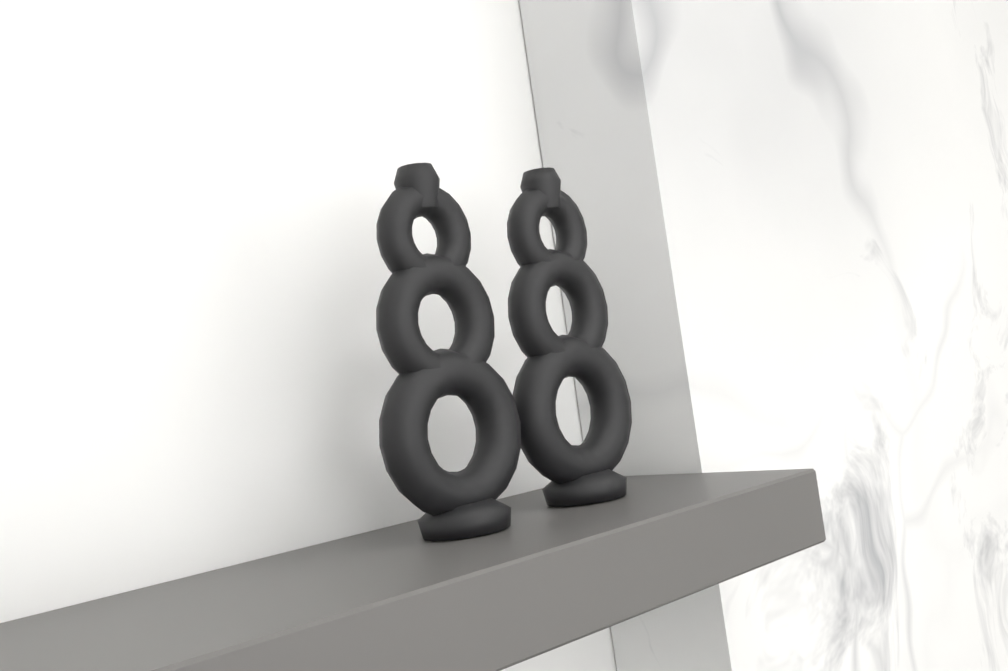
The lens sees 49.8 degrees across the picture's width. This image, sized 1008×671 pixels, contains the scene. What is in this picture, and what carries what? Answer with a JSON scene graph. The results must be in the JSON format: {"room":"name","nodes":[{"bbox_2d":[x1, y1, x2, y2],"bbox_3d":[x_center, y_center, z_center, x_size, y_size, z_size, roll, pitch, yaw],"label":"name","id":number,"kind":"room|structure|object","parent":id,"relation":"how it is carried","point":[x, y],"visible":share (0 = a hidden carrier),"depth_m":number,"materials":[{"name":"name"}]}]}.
{"room":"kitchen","nodes":[
{"label":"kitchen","id":0,"kind":"room"},
{"bbox_2d":[0,0,616,670],"bbox_3d":[0.929,0.297,1.851,5.370,3.658,0.150,-6,-3,-43],"label":"wall","id":1,"kind":"structure","parent":0,"point":[198,374],"depth_m":0.77,"materials":[{"name":"white paint"}]},
{"bbox_2d":[0,468,825,670],"bbox_3d":[-0.099,0.169,0.656,0.705,0.055,0.238,-6,-3,-43],"label":"shelf","id":2,"kind":"object","parent":1,"relation":"attached to","point":[539,576],"visible":0.86,"depth_m":0.62,"materials":[{"name":"grey wood"}]},
{"bbox_2d":[376,163,520,540],"bbox_3d":[-0.043,0.009,0.736,0.116,0.250,0.064,-6,-3,-43],"label":"candle holder","id":3,"kind":"object","parent":2,"relation":"on","point":[463,503],"visible":1,"depth_m":0.72,"materials":[{"name":"black ceramic"}]},
{"bbox_2d":[507,167,631,506],"bbox_3d":[0.044,-0.001,0.818,0.116,0.250,0.064,-6,-3,-43],"label":"candle holder","id":4,"kind":"object","parent":2,"relation":"on","point":[583,473],"visible":1,"depth_m":0.80,"materials":[{"name":"black ceramic"}]},
{"bbox_2d":[519,0,1007,670],"bbox_3d":[1.039,0.278,1.762,2.430,3.658,0.128,-6,-3,-43],"label":"wall","id":5,"kind":"structure","parent":0,"point":[795,214],"depth_m":1.04,"materials":[{"name":"white"}]}
]}

